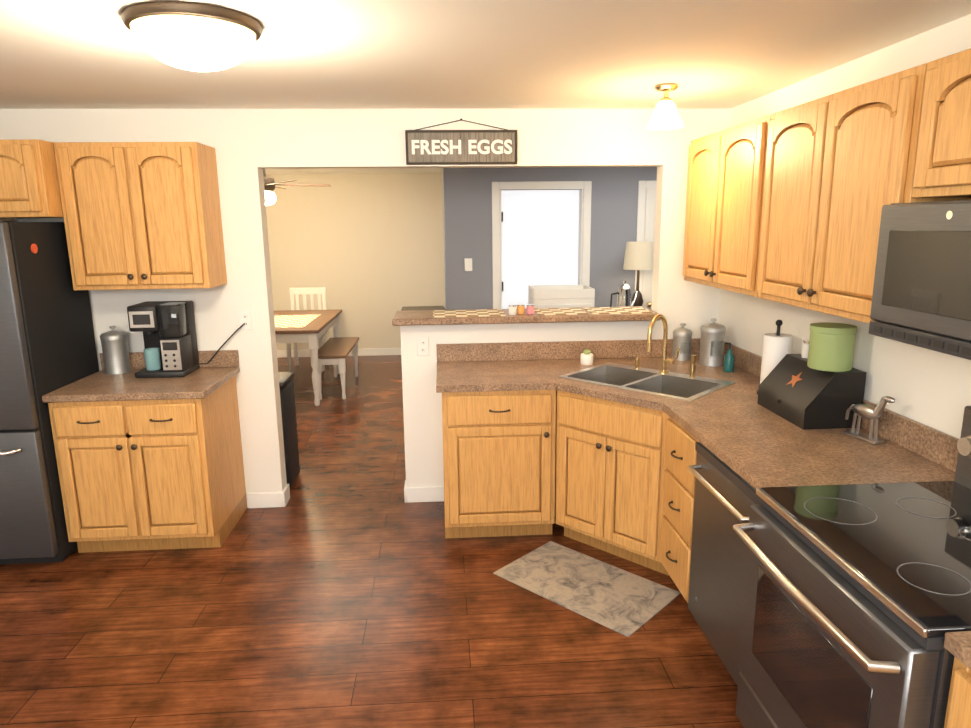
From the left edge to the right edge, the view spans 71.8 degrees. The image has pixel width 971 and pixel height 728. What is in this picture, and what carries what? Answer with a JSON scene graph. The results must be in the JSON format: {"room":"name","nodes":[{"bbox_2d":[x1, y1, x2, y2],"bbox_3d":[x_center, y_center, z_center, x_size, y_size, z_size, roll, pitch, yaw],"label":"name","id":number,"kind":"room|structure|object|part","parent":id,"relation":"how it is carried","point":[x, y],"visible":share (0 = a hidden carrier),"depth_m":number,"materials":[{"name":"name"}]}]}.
{"room":"kitchen","nodes":[
{"label":"kitchen","id":0,"kind":"room"},
{"bbox_2d":[266,173,445,349],"bbox_3d":[-2.069,-1.280,8.867,3.250,2.380,0.120,-1,12,-3],"label":"wall","id":1,"kind":"structure","parent":0,"point":[366,250],"depth_m":8.78,"materials":[{"name":"beige paint"}]},
{"bbox_2d":[277,348,400,357],"bbox_3d":[-2.088,-0.150,9.035,3.120,0.100,0.013,-1,12,-3],"label":"baseboard","id":2,"kind":"structure","parent":1,"relation":"attached to","point":[365,351],"depth_m":9.06,"materials":[{"name":"white wood"}]},
{"bbox_2d":[0,109,730,507],"bbox_3d":[-0.965,-0.283,4.075,4.830,2.380,0.120,-1,12,-3],"label":"wall","id":3,"kind":"structure","parent":0,"point":[228,135],"depth_m":3.92,"materials":[{"name":"white paint"}]},
{"bbox_2d":[0,139,63,217],"bbox_3d":[-2.701,-0.957,3.517,0.950,0.375,0.468,-1,12,-3],"label":"upper cabinet","id":4,"kind":"object","parent":3,"relation":"attached to","point":[29,185],"visible":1,"depth_m":3.36,"materials":[{"name":"brown wood"}]},
{"bbox_2d":[54,142,226,289],"bbox_3d":[-1.866,-0.801,3.666,0.717,0.760,0.348,-1,12,-3],"label":"upper cabinet","id":5,"kind":"object","parent":3,"relation":"attached to","point":[141,215],"visible":1,"depth_m":3.54,"materials":[{"name":"brown wood"}]},
{"bbox_2d":[239,311,251,329],"bbox_3d":[-1.425,-0.259,3.982,0.070,0.114,0.008,-1,12,-3],"label":"outlet","id":6,"kind":"object","parent":3,"relation":"attached to","point":[245,317],"visible":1,"depth_m":3.98,"materials":[{"name":"white plastic"}]},
{"bbox_2d":[417,337,428,355],"bbox_3d":[-0.380,-0.107,4.082,0.070,0.114,0.008,-1,12,-3],"label":"outlet","id":7,"kind":"object","parent":3,"relation":"attached to","point":[422,346],"visible":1,"depth_m":4.08,"materials":[{"name":"white plastic"}]},
{"bbox_2d":[404,486,443,502],"bbox_3d":[-0.390,0.833,4.277,0.254,0.100,0.011,-1,12,-3],"label":"baseboard","id":8,"kind":"structure","parent":3,"relation":"attached to","point":[415,494],"depth_m":4.27,"materials":[{"name":"white"}]},
{"bbox_2d":[405,118,516,164],"bbox_3d":[-0.137,-1.276,3.846,0.640,0.253,0.022,-1,12,-3],"label":"sign","id":9,"kind":"object","parent":3,"relation":"attached to","point":[454,147],"visible":1,"depth_m":3.85,"materials":[{"name":"brown wood"}]},
{"bbox_2d":[392,306,660,325],"bbox_3d":[0.244,-0.304,4.200,1.617,0.040,0.400,-1,12,-3],"label":"bar","id":10,"kind":"object","parent":3,"relation":"on","point":[413,317],"visible":0.69,"depth_m":4.02,"materials":[{"name":"stone"}]},
{"bbox_2d":[433,309,505,316],"bbox_3d":[-0.104,-0.316,4.165,0.440,0.004,0.300,-1,12,-3],"label":"placemat","id":11,"kind":"object","parent":10,"relation":"on","point":[467,313],"visible":0.93,"depth_m":4.14,"materials":[{"name":"beige fabric"}]},
{"bbox_2d":[508,304,516,314],"bbox_3d":[0.165,-0.333,4.097,0.050,0.060,0.049,-1,12,-3],"label":"candle","id":12,"kind":"object","parent":10,"relation":"on","point":[512,309],"visible":1,"depth_m":4.08,"materials":[{"name":"white wax"}]},
{"bbox_2d":[517,304,524,313],"bbox_3d":[0.218,-0.341,4.130,0.050,0.060,0.049,-1,12,-3],"label":"candle","id":13,"kind":"object","parent":10,"relation":"on","point":[520,308],"visible":1,"depth_m":4.11,"materials":[{"name":"orange wax"}]},
{"bbox_2d":[526,304,533,313],"bbox_3d":[0.275,-0.336,4.104,0.050,0.060,0.049,-1,12,-3],"label":"candle","id":14,"kind":"object","parent":10,"relation":"on","point":[529,308],"visible":1,"depth_m":4.09,"materials":[{"name":"pink wax"}]},
{"bbox_2d":[534,308,587,314],"bbox_3d":[0.464,-0.329,4.199,0.300,0.004,0.300,-1,12,-3],"label":"placemat","id":15,"kind":"object","parent":10,"relation":"on","point":[560,311],"visible":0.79,"depth_m":4.18,"materials":[{"name":"beige fabric"}]},
{"bbox_2d":[584,307,654,313],"bbox_3d":[0.834,-0.338,4.221,0.380,0.004,0.300,-1,12,-3],"label":"placemat","id":16,"kind":"object","parent":10,"relation":"on","point":[616,310],"visible":0.86,"depth_m":4.20,"materials":[{"name":"beige fabric"}]},
{"bbox_2d":[0,355,743,727],"bbox_3d":[0.004,0.983,4.030,7.100,0.100,11.120,-1,12,-3],"label":"floor","id":17,"kind":"structure","parent":0,"point":[346,587],"depth_m":2.94,"materials":[{"name":"brown wood"}]},
{"bbox_2d":[0,218,98,563],"bbox_3d":[-2.712,0.142,3.575,0.924,1.790,0.747,-1,12,-3],"label":"fridge","id":18,"kind":"object","parent":17,"relation":"on","point":[47,342],"visible":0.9,"depth_m":3.40,"materials":[{"name":"black metal"}]},
{"bbox_2d":[48,375,246,552],"bbox_3d":[-1.864,0.554,3.794,0.760,0.875,0.652,-1,12,-3],"label":"base cabinet","id":19,"kind":"object","parent":17,"relation":"on","point":[134,475],"visible":0.96,"depth_m":3.52,"materials":[{"name":"brown wood"}]},
{"bbox_2d":[42,350,239,402],"bbox_3d":[-1.859,0.056,3.701,0.798,0.137,0.630,-1,12,-3],"label":"countertop","id":20,"kind":"structure","parent":19,"relation":"on","point":[218,370],"depth_m":3.61,"materials":[{"name":"laminate"}]},
{"bbox_2d":[100,326,130,374],"bbox_3d":[-2.141,-0.087,3.881,0.141,0.273,0.141,-1,12,-3],"label":"canister","id":21,"kind":"object","parent":20,"relation":"on","point":[115,351],"visible":1,"depth_m":3.84,"materials":[{"name":"silver metal"}]},
{"bbox_2d":[127,301,199,377],"bbox_3d":[-1.828,-0.145,3.819,0.270,0.405,0.257,-1,12,-3],"label":"coffee maker","id":22,"kind":"object","parent":20,"relation":"on","point":[168,329],"visible":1,"depth_m":3.73,"materials":[{"name":"black plastic"}]},
{"bbox_2d":[199,323,244,364],"bbox_3d":[-1.558,-0.120,3.968,0.280,0.239,0.011,-3,12,-11],"label":"cord","id":23,"kind":"object","parent":22,"relation":"attached to","point":[222,345],"visible":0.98,"depth_m":3.97,"materials":[{"name":"black plastic"}]},
{"bbox_2d":[278,372,299,487],"bbox_3d":[-1.472,0.457,4.542,0.330,0.750,0.365,-1,12,-3],"label":"trash bin","id":24,"kind":"object","parent":17,"relation":"on","point":[289,421],"visible":0.38,"depth_m":4.49,"materials":[{"name":"black"}]},
{"bbox_2d":[286,287,327,371],"bbox_3d":[-2.185,-0.427,8.219,0.440,0.980,0.420,-1,12,-3],"label":"chair","id":25,"kind":"object","parent":17,"relation":"on","point":[318,291],"visible":0.4,"depth_m":8.30,"materials":[{"name":"white paint"}]},
{"bbox_2d":[274,309,341,405],"bbox_3d":[-2.112,-0.102,7.207,0.950,0.760,1.560,-1,12,-3],"label":"dining table","id":26,"kind":"object","parent":17,"relation":"on","point":[316,329],"visible":0.31,"depth_m":6.54,"materials":[{"name":"white paint"}]},
{"bbox_2d":[274,314,320,327],"bbox_3d":[-2.042,-0.448,6.990,0.480,0.004,0.950,-1,12,-3],"label":"placemat","id":27,"kind":"object","parent":26,"relation":"on","point":[292,321],"visible":0.71,"depth_m":7.01,"materials":[{"name":"beige fabric"}]},
{"bbox_2d":[317,337,358,399],"bbox_3d":[-1.598,0.029,7.288,0.340,0.460,1.120,-1,12,-3],"label":"bench","id":28,"kind":"object","parent":17,"relation":"on","point":[335,351],"visible":0.85,"depth_m":6.92,"materials":[{"name":"white paint"}]},
{"bbox_2d":[401,306,442,310],"bbox_3d":[-0.819,-0.407,8.834,0.540,0.660,0.420,-1,12,-3],"label":"crate","id":29,"kind":"object","parent":17,"relation":"on","point":[407,308],"visible":0.12,"depth_m":8.74,"materials":[{"name":"brown wood"}]},
{"bbox_2d":[442,390,555,537],"bbox_3d":[0.060,0.509,3.910,0.609,0.875,0.652,-1,12,-3],"label":"base cabinet","id":30,"kind":"object","parent":17,"relation":"on","point":[499,460],"visible":0.96,"depth_m":3.62,"materials":[{"name":"brown wood"}]},
{"bbox_2d":[528,285,594,307],"bbox_3d":[0.670,-0.099,6.031,0.520,1.180,0.452,-1,12,-3],"label":"dresser","id":31,"kind":"object","parent":17,"relation":"on","point":[554,296],"visible":0.1,"depth_m":5.74,"materials":[{"name":"white paint"}]},
{"bbox_2d":[493,541,680,636],"bbox_3d":[0.486,1.077,3.299,0.790,0.008,0.470,11,16,43],"label":"area rug","id":32,"kind":"object","parent":17,"relation":"on","point":[622,602],"visible":0.98,"depth_m":3.25,"materials":[{"name":"fabric"}]},
{"bbox_2d":[555,390,668,575],"bbox_3d":[0.935,0.533,3.753,1.110,0.875,1.081,-1,12,-3],"label":"base cabinet","id":33,"kind":"object","parent":17,"relation":"on","point":[610,467],"visible":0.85,"depth_m":3.40,"materials":[{"name":"brown wood"}]},
{"bbox_2d":[436,340,667,410],"bbox_3d":[0.262,0.114,3.615,1.050,0.279,1.092,-1,12,-3],"label":"countertop","id":34,"kind":"structure","parent":33,"relation":"on","point":[612,375],"depth_m":3.87,"materials":[{"name":"stone"}]},
{"bbox_2d":[580,349,592,364],"bbox_3d":[0.604,-0.044,3.991,0.076,0.087,0.076,-1,12,-3],"label":"soap caddy","id":35,"kind":"object","parent":34,"relation":"on","point":[586,358],"visible":0.98,"depth_m":3.97,"materials":[{"name":"white ceramic"}]},
{"bbox_2d":[616,338,958,488],"bbox_3d":[1.167,0.196,3.177,0.701,0.279,2.098,-1,12,-3],"label":"countertop","id":36,"kind":"structure","parent":33,"relation":"on","point":[724,417],"depth_m":2.55,"materials":[{"name":"stone"}]},
{"bbox_2d":[633,314,695,377],"bbox_3d":[0.979,-0.116,3.686,0.278,0.337,0.276,-1,12,-3],"label":"faucet","id":37,"kind":"object","parent":36,"relation":"on","point":[665,360],"visible":1,"depth_m":3.64,"materials":[{"name":"gold metal"}]},
{"bbox_2d":[672,323,691,360],"bbox_3d":[1.197,-0.139,4.082,0.114,0.223,0.114,-1,12,-3],"label":"jar","id":38,"kind":"object","parent":36,"relation":"on","point":[682,337],"visible":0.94,"depth_m":4.04,"materials":[{"name":"silver metal"}]},
{"bbox_2d":[699,318,725,366],"bbox_3d":[1.327,-0.133,3.923,0.141,0.273,0.141,-1,12,-3],"label":"jar","id":39,"kind":"object","parent":36,"relation":"on","point":[712,340],"visible":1,"depth_m":3.88,"materials":[{"name":"silver metal"}]},
{"bbox_2d":[724,343,733,371],"bbox_3d":[1.359,-0.039,3.740,0.056,0.164,0.052,-1,12,-3],"label":"soap bottle","id":40,"kind":"object","parent":36,"relation":"on","point":[729,361],"visible":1,"depth_m":3.73,"materials":[{"name":"teal glass"}]},
{"bbox_2d":[757,320,792,393],"bbox_3d":[1.393,-0.031,3.211,0.150,0.366,0.150,-1,12,-3],"label":"paper towel","id":41,"kind":"object","parent":36,"relation":"on","point":[777,347],"visible":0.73,"depth_m":3.16,"materials":[{"name":"white paper"}]},
{"bbox_2d":[757,354,866,429],"bbox_3d":[1.379,0.108,2.881,0.253,0.230,0.400,-1,12,-3],"label":"bread box","id":42,"kind":"object","parent":36,"relation":"on","point":[795,389],"visible":1,"depth_m":2.71,"materials":[{"name":"black metal"}]},
{"bbox_2d":[801,340,808,357],"bbox_3d":[1.422,-0.066,2.960,0.044,0.076,0.043,-1,12,-3],"label":"jar","id":43,"kind":"object","parent":42,"relation":"on","point":[805,347],"visible":0.65,"depth_m":2.95,"materials":[{"name":"white ceramic"}]},
{"bbox_2d":[807,322,856,371],"bbox_3d":[1.415,-0.073,2.743,0.172,0.180,0.172,-1,12,-3],"label":"canister","id":44,"kind":"object","parent":42,"relation":"on","point":[831,347],"visible":1,"depth_m":2.68,"materials":[{"name":"green metal"}]},
{"bbox_2d":[842,396,894,444],"bbox_3d":[1.460,0.196,2.557,0.060,0.189,0.207,-5,13,-18],"label":"horse figurine","id":45,"kind":"object","parent":36,"relation":"on","point":[870,412],"visible":1,"depth_m":2.55,"materials":[{"name":"grey metal"}]},
{"bbox_2d":[660,416,698,602],"bbox_3d":[1.179,0.682,3.033,0.718,0.875,0.410,-1,12,-3],"label":"drawer stack","id":46,"kind":"object","parent":17,"relation":"on","point":[678,499],"visible":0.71,"depth_m":2.97,"materials":[{"name":"brown wood"}]},
{"bbox_2d":[687,442,759,685],"bbox_3d":[1.176,0.790,2.537,0.698,0.868,0.598,-1,12,-3],"label":"dishwasher","id":47,"kind":"object","parent":17,"relation":"on","point":[725,497],"visible":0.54,"depth_m":2.52,"materials":[{"name":"grey metal"}]},
{"bbox_2d":[733,406,970,727],"bbox_3d":[1.196,0.785,1.837,0.824,1.165,0.758,-1,12,-3],"label":"range","id":48,"kind":"object","parent":17,"relation":"on","point":[856,606],"visible":1,"depth_m":1.76,"materials":[{"name":"metal"}]},
{"bbox_2d":[944,657,970,727],"bbox_3d":[1.298,1.067,1.199,0.718,0.875,0.600,-1,12,-3],"label":"base cabinet","id":49,"kind":"object","parent":17,"relation":"on","point":[958,712],"visible":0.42,"depth_m":1.35,"materials":[{"name":"brown wood"}]},
{"bbox_2d":[944,631,970,669],"bbox_3d":[1.306,0.572,1.087,0.693,0.137,0.621,-1,12,-3],"label":"countertop","id":50,"kind":"structure","parent":49,"relation":"on","point":[957,645],"depth_m":1.34,"materials":[{"name":"laminate"}]},
{"bbox_3d":[1.330,0.023,6.096,0.600,0.900,0.420,-1,12,-3],"label":"side table","id":51,"kind":"object","parent":17,"relation":"on","visible":0},
{"bbox_2d":[610,280,637,306],"bbox_3d":[1.210,-0.561,5.863,0.246,0.340,0.144,-1,12,-3],"label":"kettle","id":52,"kind":"object","parent":51,"relation":"on","point":[623,293],"visible":0.71,"depth_m":5.81,"materials":[{"name":"silver metal"}]},
{"bbox_2d":[623,242,652,305],"bbox_3d":[1.359,-0.751,5.976,0.270,0.663,0.270,-1,12,-3],"label":"table lamp","id":53,"kind":"object","parent":51,"relation":"on","point":[638,257],"visible":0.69,"depth_m":5.84,"materials":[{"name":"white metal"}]},
{"bbox_2d":[442,168,456,309],"bbox_3d":[-0.404,-1.015,7.526,0.100,2.380,2.820,-1,12,-3],"label":"wall","id":54,"kind":"structure","parent":0,"point":[448,174],"depth_m":6.07,"materials":[{"name":"grey paint"}]},
{"bbox_2d":[0,0,970,173],"bbox_3d":[-0.022,-1.444,3.519,7.100,0.100,11.120,-1,12,-3],"label":"ceiling","id":55,"kind":"structure","parent":0,"point":[446,54],"depth_m":2.58,"materials":[{"name":"white paint"}]},
{"bbox_2d":[121,1,261,71],"bbox_3d":[-0.930,-1.023,2.156,0.416,0.143,0.416,-1,12,-3],"label":"dome ceiling light","id":56,"kind":"object","parent":55,"relation":"attached to","point":[195,36],"visible":1,"depth_m":2.03,"materials":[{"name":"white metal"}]},
{"bbox_2d":[263,169,330,204],"bbox_3d":[-2.244,-1.846,6.856,1.293,0.440,1.236,-1,12,-3],"label":"ceiling fan","id":57,"kind":"object","parent":55,"relation":"hanging from","point":[269,188],"visible":0.5,"depth_m":6.78,"materials":[{"name":"brown metal"}]},
{"bbox_2d":[646,83,683,129],"bbox_3d":[0.871,-1.246,3.244,0.180,0.193,0.180,-1,12,-3],"label":"ceiling light","id":58,"kind":"object","parent":55,"relation":"hanging from","point":[665,115],"visible":1,"depth_m":3.21,"materials":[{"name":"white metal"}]},
{"bbox_2d":[501,190,578,308],"bbox_3d":[0.558,-1.041,7.599,1.730,2.380,0.050,-1,12,-3],"label":"wall","id":59,"kind":"structure","parent":0,"point":[540,230],"depth_m":7.49,"materials":[{"name":"white paint"}]},
{"bbox_2d":[454,167,656,309],"bbox_3d":[1.454,-0.780,6.314,3.450,2.380,0.120,-1,12,-3],"label":"wall","id":60,"kind":"structure","parent":0,"point":[614,201],"depth_m":6.09,"materials":[{"name":"grey paint"}]},
{"bbox_2d":[464,258,471,270],"bbox_3d":[-0.156,-0.905,6.113,0.070,0.114,0.012,-1,12,-3],"label":"light switch","id":61,"kind":"object","parent":60,"relation":"attached to","point":[468,264],"visible":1,"depth_m":6.11,"materials":[{"name":"white plastic"}]},
{"bbox_2d":[492,181,656,309],"bbox_3d":[1.198,-0.628,6.284,2.270,2.100,0.208,-1,12,-3],"label":"door frame","id":62,"kind":"structure","parent":60,"relation":"attached to","point":[584,234],"depth_m":6.10,"materials":[{"name":"white wood"}]},
{"bbox_3d":[1.866,-0.602,6.271,0.800,2.020,0.086,-1,12,-3],"label":"far door leaf trim","id":63,"kind":"part","parent":62,"relation":"part of","materials":[{"name":"white wood"}]},
{"bbox_2d":[718,14,970,438],"bbox_3d":[1.685,0.239,1.457,0.120,2.380,5.785,-1,12,-3],"label":"wall","id":64,"kind":"structure","parent":0,"point":[929,388],"depth_m":2.62,"materials":[{"name":"white paint"}]},
{"bbox_2d":[683,115,770,296],"bbox_3d":[1.298,-0.760,3.314,0.378,0.760,0.912,-1,12,-3],"label":"upper cabinet","id":65,"kind":"object","parent":64,"relation":"attached to","point":[725,193],"visible":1,"depth_m":3.19,"materials":[{"name":"brown wood"}]},
{"bbox_2d":[757,63,970,323],"bbox_3d":[1.356,-0.573,2.422,0.378,0.760,0.912,-1,12,-3],"label":"upper cabinet","id":66,"kind":"object","parent":64,"relation":"attached to","point":[840,170],"visible":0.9,"depth_m":2.31,"materials":[{"name":"brown wood"}]},
{"bbox_2d":[912,48,970,197],"bbox_3d":[1.408,-0.592,1.562,0.378,0.370,0.758,-1,12,-3],"label":"upper cabinet","id":67,"kind":"object","parent":64,"relation":"attached to","point":[943,164],"visible":1,"depth_m":1.80,"materials":[{"name":"brown wood"}]},
{"bbox_2d":[869,200,970,359],"bbox_3d":[1.364,-0.207,1.640,0.473,0.385,0.758,-1,12,-3],"label":"microwave","id":68,"kind":"object","parent":67,"relation":"attached to","point":[921,296],"visible":1,"depth_m":1.78,"materials":[{"name":"grey metal"}]}
]}

